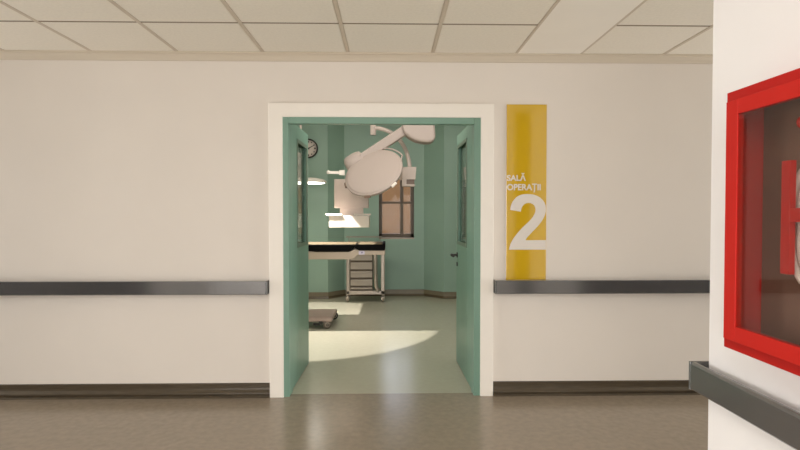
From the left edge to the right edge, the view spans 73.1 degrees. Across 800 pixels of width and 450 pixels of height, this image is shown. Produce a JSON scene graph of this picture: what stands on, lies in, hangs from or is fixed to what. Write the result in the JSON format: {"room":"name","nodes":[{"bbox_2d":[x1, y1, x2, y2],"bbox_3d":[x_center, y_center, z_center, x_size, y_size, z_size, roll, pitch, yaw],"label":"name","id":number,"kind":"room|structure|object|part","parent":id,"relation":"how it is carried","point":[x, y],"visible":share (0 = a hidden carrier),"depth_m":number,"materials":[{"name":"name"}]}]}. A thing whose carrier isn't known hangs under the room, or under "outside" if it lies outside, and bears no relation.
{"room":"hospital corridor","nodes":[
{"label":"hospital corridor","id":0,"kind":"room"},
{"bbox_2d":[297,125,327,291],"bbox_3d":[-2.251,-0.298,8.466,2.244,2.900,0.120,0,1,-1],"label":"wall","id":1,"kind":"structure","parent":0,"point":[318,164],"depth_m":8.43,"materials":[{"name":"green paint"}]},
{"bbox_2d":[298,139,317,157],"bbox_3d":[-1.425,-1.190,8.386,0.304,0.304,0.034,0,1,-1],"label":"wall clock","id":2,"kind":"object","parent":1,"relation":"attached to","point":[312,145],"visible":0.59,"depth_m":8.38,"materials":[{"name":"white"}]},
{"bbox_2d":[327,125,344,291],"bbox_3d":[-1.058,-0.301,8.614,0.120,2.900,0.376,1,2,38],"label":"wall","id":3,"kind":"structure","parent":0,"point":[336,267],"depth_m":8.55,"materials":[{"name":"green paint"}]},
{"bbox_2d":[0,296,707,449],"bbox_3d":[-0.056,1.326,2.755,14.000,0.106,12.650,0,1,-1],"label":"floor","id":4,"kind":"structure","parent":0,"point":[385,421],"depth_m":3.59,"materials":[{"name":"brown plastic"}]},
{"bbox_2d":[308,241,384,328],"bbox_3d":[-1.185,0.703,6.500,2.015,0.984,0.638,0,1,-1],"label":"table","id":5,"kind":"object","parent":4,"relation":"on","point":[316,250],"visible":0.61,"depth_m":6.28,"materials":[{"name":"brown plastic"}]},
{"bbox_3d":[-1.354,0.266,6.534,1.679,0.082,0.545,0,1,-1],"label":"mattress","id":6,"kind":"part","parent":5,"relation":"part of","materials":[{"name":"black leather"}]},
{"bbox_3d":[-1.181,0.335,6.539,2.004,0.120,0.525,0,1,-1],"label":"table frame","id":7,"kind":"part","parent":5,"relation":"part of","materials":[{"name":"beige metal"}]},
{"bbox_2d":[346,236,384,301],"bbox_3d":[-0.525,0.658,8.227,0.583,0.997,0.342,0,1,-1],"label":"trolley","id":8,"kind":"object","parent":4,"relation":"on","point":[359,269],"visible":0.81,"depth_m":8.10,"materials":[{"name":"metal"}]},
{"bbox_3d":[-0.578,0.569,8.089,0.303,0.014,0.022,0,1,-1],"label":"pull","id":9,"kind":"part","parent":8,"relation":"part of","materials":[{"name":"metal"}]},
{"bbox_3d":[-0.579,0.481,8.109,0.323,0.102,0.027,0,1,-1],"label":"drawer","id":10,"kind":"part","parent":8,"relation":"part of","materials":[{"name":"silver metal"}]},
{"bbox_3d":[-0.579,0.613,8.112,0.323,0.103,0.027,0,1,-1],"label":"drawer","id":11,"kind":"part","parent":8,"relation":"part of","materials":[{"name":"silver metal"}]},
{"bbox_3d":[-0.579,0.741,8.115,0.323,0.093,0.027,0,1,-1],"label":"drawer","id":12,"kind":"part","parent":8,"relation":"part of","materials":[{"name":"silver metal"}]},
{"bbox_3d":[-0.579,0.864,8.118,0.323,0.092,0.027,0,1,-1],"label":"drawer","id":13,"kind":"part","parent":8,"relation":"part of","materials":[{"name":"silver metal"}]},
{"bbox_3d":[-0.539,0.213,8.107,0.543,0.103,0.031,0,1,-1],"label":"push rail","id":14,"kind":"part","parent":8,"relation":"part of","materials":[{"name":"metal"}]},
{"bbox_3d":[-0.348,0.646,8.089,0.101,0.732,0.059,0,1,-1],"label":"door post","id":15,"kind":"part","parent":8,"relation":"part of","materials":[{"name":"metal"}]},
{"bbox_2d":[0,20,709,26],"bbox_3d":[-0.067,-1.164,0.198,13.746,0.027,6.171,0,1,-1],"label":"trim","id":16,"kind":"structure","parent":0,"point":[0,20],"depth_m":3.27,"materials":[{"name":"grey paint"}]},
{"bbox_2d":[0,60,712,383],"bbox_3d":[-0.081,-0.048,3.979,14.000,2.600,0.120,0,1,-1],"label":"wall","id":17,"kind":"structure","parent":0,"point":[110,170],"depth_m":3.90,"materials":[{"name":"beige paint"}]},
{"bbox_2d":[0,280,268,295],"bbox_3d":[-3.962,0.449,3.813,6.032,0.096,0.075,0,1,-1],"label":"handrail","id":18,"kind":"object","parent":17,"relation":"attached to","point":[32,287],"visible":1,"depth_m":3.82,"materials":[{"name":"grey plastic"}]},
{"bbox_2d":[0,383,269,399],"bbox_3d":[-4.010,1.202,3.846,6.137,0.106,0.042,0,1,-1],"label":"baseboard","id":19,"kind":"structure","parent":17,"relation":"attached to","point":[144,390],"depth_m":3.89,"materials":[{"name":"brown plastic"}]},
{"bbox_2d":[292,125,308,387],"bbox_3d":[-0.834,0.224,4.418,0.053,2.024,0.745,0,1,0],"label":"door","id":20,"kind":"structure","parent":17,"relation":"in","point":[300,280],"depth_m":4.41,"materials":[{"name":"green paint"}]},
{"bbox_2d":[0,50,712,63],"bbox_3d":[-0.079,-1.208,3.871,14.000,0.067,0.044,0,1,-1],"label":"trim","id":21,"kind":"structure","parent":17,"relation":"attached to","point":[4,54],"depth_m":3.86,"materials":[{"name":"beige paint"}]},
{"bbox_2d":[268,103,493,397],"bbox_3d":[-0.132,0.189,3.910,1.621,2.128,0.026,0,1,-1],"label":"trim","id":22,"kind":"structure","parent":17,"relation":"attached to","point":[276,111],"depth_m":3.89,"materials":[{"name":"white paint"}]},
{"bbox_2d":[283,117,480,396],"bbox_3d":[-0.126,0.222,3.981,1.510,2.060,0.137,0,1,-1],"label":"trim","id":23,"kind":"structure","parent":17,"relation":"attached to","point":[288,122],"depth_m":3.92,"materials":[{"name":"green paint"}]},
{"bbox_2d":[450,125,471,386],"bbox_3d":[0.516,0.223,4.467,0.116,2.024,0.790,0,1,-2],"label":"door","id":24,"kind":"structure","parent":17,"relation":"in","point":[464,139],"depth_m":4.46,"materials":[{"name":"green paint"}]},
{"bbox_2d":[506,104,546,279],"bbox_3d":[0.920,-0.237,3.931,0.292,1.275,0.008,0,1,-1],"label":"room sign","id":25,"kind":"object","parent":17,"relation":"attached to","point":[526,153],"visible":1,"depth_m":3.93,"materials":[{"name":"yellow"}]},
{"bbox_2d":[493,380,700,395],"bbox_3d":[3.799,1.198,4.005,6.242,0.106,0.042,0,1,-1],"label":"baseboard","id":26,"kind":"structure","parent":17,"relation":"attached to","point":[615,387],"depth_m":3.96,"materials":[{"name":"brown plastic"}]},
{"bbox_2d":[494,280,709,293],"bbox_3d":[3.752,0.446,3.971,6.137,0.096,0.075,0,1,-1],"label":"handrail","id":27,"kind":"object","parent":17,"relation":"attached to","point":[500,286],"visible":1,"depth_m":3.89,"materials":[{"name":"grey plastic"}]},
{"bbox_2d":[0,0,713,53],"bbox_3d":[-0.067,-1.165,0.198,13.746,0.030,7.358,0,1,-1],"label":"ceiling","id":28,"kind":"structure","parent":0,"point":[96,36],"depth_m":3.33,"materials":[{"name":"tile"}]},
{"bbox_2d":[0,0,712,53],"bbox_3d":[-0.065,-1.162,0.123,13.793,0.030,7.500,0,1,-1],"label":"trim","id":29,"kind":"structure","parent":28,"relation":"attached to","point":[224,2],"depth_m":3.31,"materials":[{"name":"beige paint"}]},
{"bbox_2d":[344,125,423,289],"bbox_3d":[-0.251,-0.307,8.882,1.340,2.900,0.300,0,1,-1],"label":"wall","id":30,"kind":"structure","parent":0,"point":[404,258],"depth_m":8.74,"materials":[{"name":"green paint"}]},
{"bbox_2d":[370,125,392,135],"label":"pendant","id":31,"kind":"object","parent":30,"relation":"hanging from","point":[373,128],"depth_m":6.37,"materials":[{"name":"white paint"}]},
{"bbox_3d":[-0.318,-1.358,6.386,0.068,0.588,0.068,0,1,-1],"label":"drop post","id":32,"kind":"part","parent":31,"relation":"part of","materials":[{"name":"white metal"}]},
{"bbox_2d":[379,180,413,238],"bbox_3d":[-0.058,-0.340,8.820,0.573,1.132,0.170,0,1,-1],"label":"window","id":33,"kind":"structure","parent":30,"relation":"in","point":[401,235],"depth_m":8.84,"materials":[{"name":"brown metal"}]},
{"bbox_3d":[-0.058,0.216,8.798,0.567,0.022,0.100,0,1,-1],"label":"sill","id":34,"kind":"part","parent":33,"relation":"part of","materials":[{"name":"silver metal"}]},
{"bbox_2d":[398,139,415,186],"label":"pendant","id":35,"kind":"object","parent":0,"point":[408,175],"depth_m":6.33,"materials":[{"name":"white paint"}]},
{"bbox_2d":[424,125,443,291],"bbox_3d":[0.581,-0.302,8.642,0.414,2.900,0.120,1,2,43],"label":"wall","id":36,"kind":"structure","parent":0,"point":[433,152],"depth_m":8.59,"materials":[{"name":"green paint"}]},
{"bbox_2d":[309,294,456,298],"bbox_3d":[-0.230,1.181,6.417,6.200,0.034,4.705,0,1,-1],"label":"trim","id":37,"kind":"structure","parent":36,"relation":"attached to","point":[340,295],"depth_m":8.64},
{"bbox_2d":[444,125,467,291],"bbox_3d":[1.757,-0.300,8.538,2.138,2.900,0.120,0,1,-1],"label":"wall","id":38,"kind":"structure","parent":0,"point":[451,132],"depth_m":8.46,"materials":[{"name":"green paint"}]},
{"bbox_2d":[708,0,799,449],"bbox_3d":[1.249,0.060,-0.911,0.380,2.600,5.325,0,1,-1],"label":"wall","id":39,"kind":"structure","parent":0,"point":[755,41],"depth_m":1.61,"materials":[{"name":"white paint"}]},
{"bbox_2d":[519,0,643,53],"bbox_3d":[1.145,-1.163,0.158,0.452,0.032,7.520,0,1,-1],"label":"ceiling light","id":40,"kind":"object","parent":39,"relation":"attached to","point":[572,26],"depth_m":3.28,"materials":[{"name":"paint"}]},
{"bbox_2d":[689,361,799,449],"bbox_3d":[1.079,0.550,-0.586,0.147,0.093,4.760,0,1,-1],"label":"handrail","id":41,"kind":"object","parent":39,"relation":"attached to","point":[772,417],"visible":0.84,"depth_m":1.50,"materials":[{"name":"grey plastic"}]},
{"bbox_2d":[723,68,799,375],"bbox_3d":[0.954,-0.005,1.154,0.123,0.706,0.709,0,1,-1],"label":"cabinet","id":42,"kind":"object","parent":39,"relation":"attached to","point":[762,303],"visible":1,"depth_m":1.45,"materials":[{"name":"red metal"}]},
{"bbox_3d":[1.013,-0.005,1.156,0.005,0.678,0.681,0,1,-1],"label":"panel","id":43,"kind":"part","parent":42,"relation":"part of","materials":[{"name":"clear glass"}]},
{"bbox_2d":[780,160,799,274],"bbox_3d":[0.962,-0.016,1.202,0.016,0.280,0.294,0,1,-1],"label":"rack","id":44,"kind":"object","parent":42,"relation":"in","point":[790,214],"visible":1,"depth_m":1.32,"materials":[{"name":"red metal"}]},
{"bbox_2d":[794,169,799,283],"bbox_3d":[0.992,0.003,1.203,0.022,0.332,0.322,0,1,-1],"label":"fire hose","id":45,"kind":"object","parent":44,"relation":"on","point":[797,224],"visible":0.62,"depth_m":1.33,"materials":[{"name":"white fabric"}]},
{"bbox_2d":[796,117,799,127],"bbox_3d":[0.977,-0.246,1.287,0.058,0.036,0.036,0,1,-1],"label":"valve","id":46,"kind":"object","parent":42,"relation":"attached to","point":[798,119],"visible":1,"depth_m":1.29,"materials":[{"name":"red paint"}]},
{"bbox_3d":[-0.233,-1.755,6.504,6.400,0.100,5.010,0,1,-1],"label":"ceiling","id":47,"kind":"structure","parent":0,"visible":0},
{"bbox_2d":[298,177,326,183],"bbox_3d":[-1.310,-1.143,7.351,0.616,1.161,0.616,0,1,-1],"label":"lamp","id":48,"kind":"object","parent":47,"relation":"hanging from","point":[310,180],"visible":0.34,"depth_m":7.17,"materials":[{"name":"white paint"}]},
{"bbox_2d":[326,179,370,227],"label":"pendant","id":49,"kind":"object","parent":47,"relation":"hanging from","point":[349,204],"depth_m":6.98,"materials":[{"name":"white paint"}]},
{"bbox_2d":[326,125,434,197],"bbox_3d":[-0.204,-0.990,5.969,1.208,1.405,0.636,0,1,-1],"label":"light","id":50,"kind":"object","parent":47,"relation":"hanging from","point":[373,171],"visible":0.82,"depth_m":5.94,"materials":[{"name":"beige paint"}]},
{"bbox_3d":[-0.707,-0.574,5.926,0.201,0.055,0.042,0,1,-1],"label":"handle","id":51,"kind":"part","parent":50,"relation":"part of","materials":[{"name":"beige plastic"}]},
{"bbox_3d":[-0.184,-0.916,6.126,0.593,0.436,0.105,0,1,-1],"label":"arm","id":52,"kind":"part","parent":50,"relation":"part of","materials":[{"name":"beige paint"}]},
{"bbox_3d":[-0.132,-0.782,6.020,0.440,0.180,0.093,1,2,35],"label":"grab rail","id":53,"kind":"part","parent":50,"relation":"part of","materials":[{"name":"white metal"}]},
{"bbox_3d":[-3.387,-0.247,6.176,0.120,2.900,4.415,0,1,-1],"label":"wall","id":54,"kind":"structure","parent":0,"visible":0},
{"bbox_2d":[309,289,456,296],"bbox_3d":[-0.230,1.131,6.416,6.200,0.066,4.705,0,1,-1],"label":"baseboard","id":55,"kind":"structure","parent":54,"relation":"attached to","point":[387,291],"depth_m":8.65,"materials":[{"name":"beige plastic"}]},
{"label":"outside","id":56,"kind":"structure","parent":0,"visible":0},
{"bbox_2d":[382,180,409,232],"bbox_3d":[-0.406,-0.328,19.944,18.000,3.050,0.300,0,1,-1],"label":"wall","id":57,"kind":"structure","parent":56,"point":[390,213],"depth_m":19.79,"materials":[{"name":"beige paint"}]}
]}

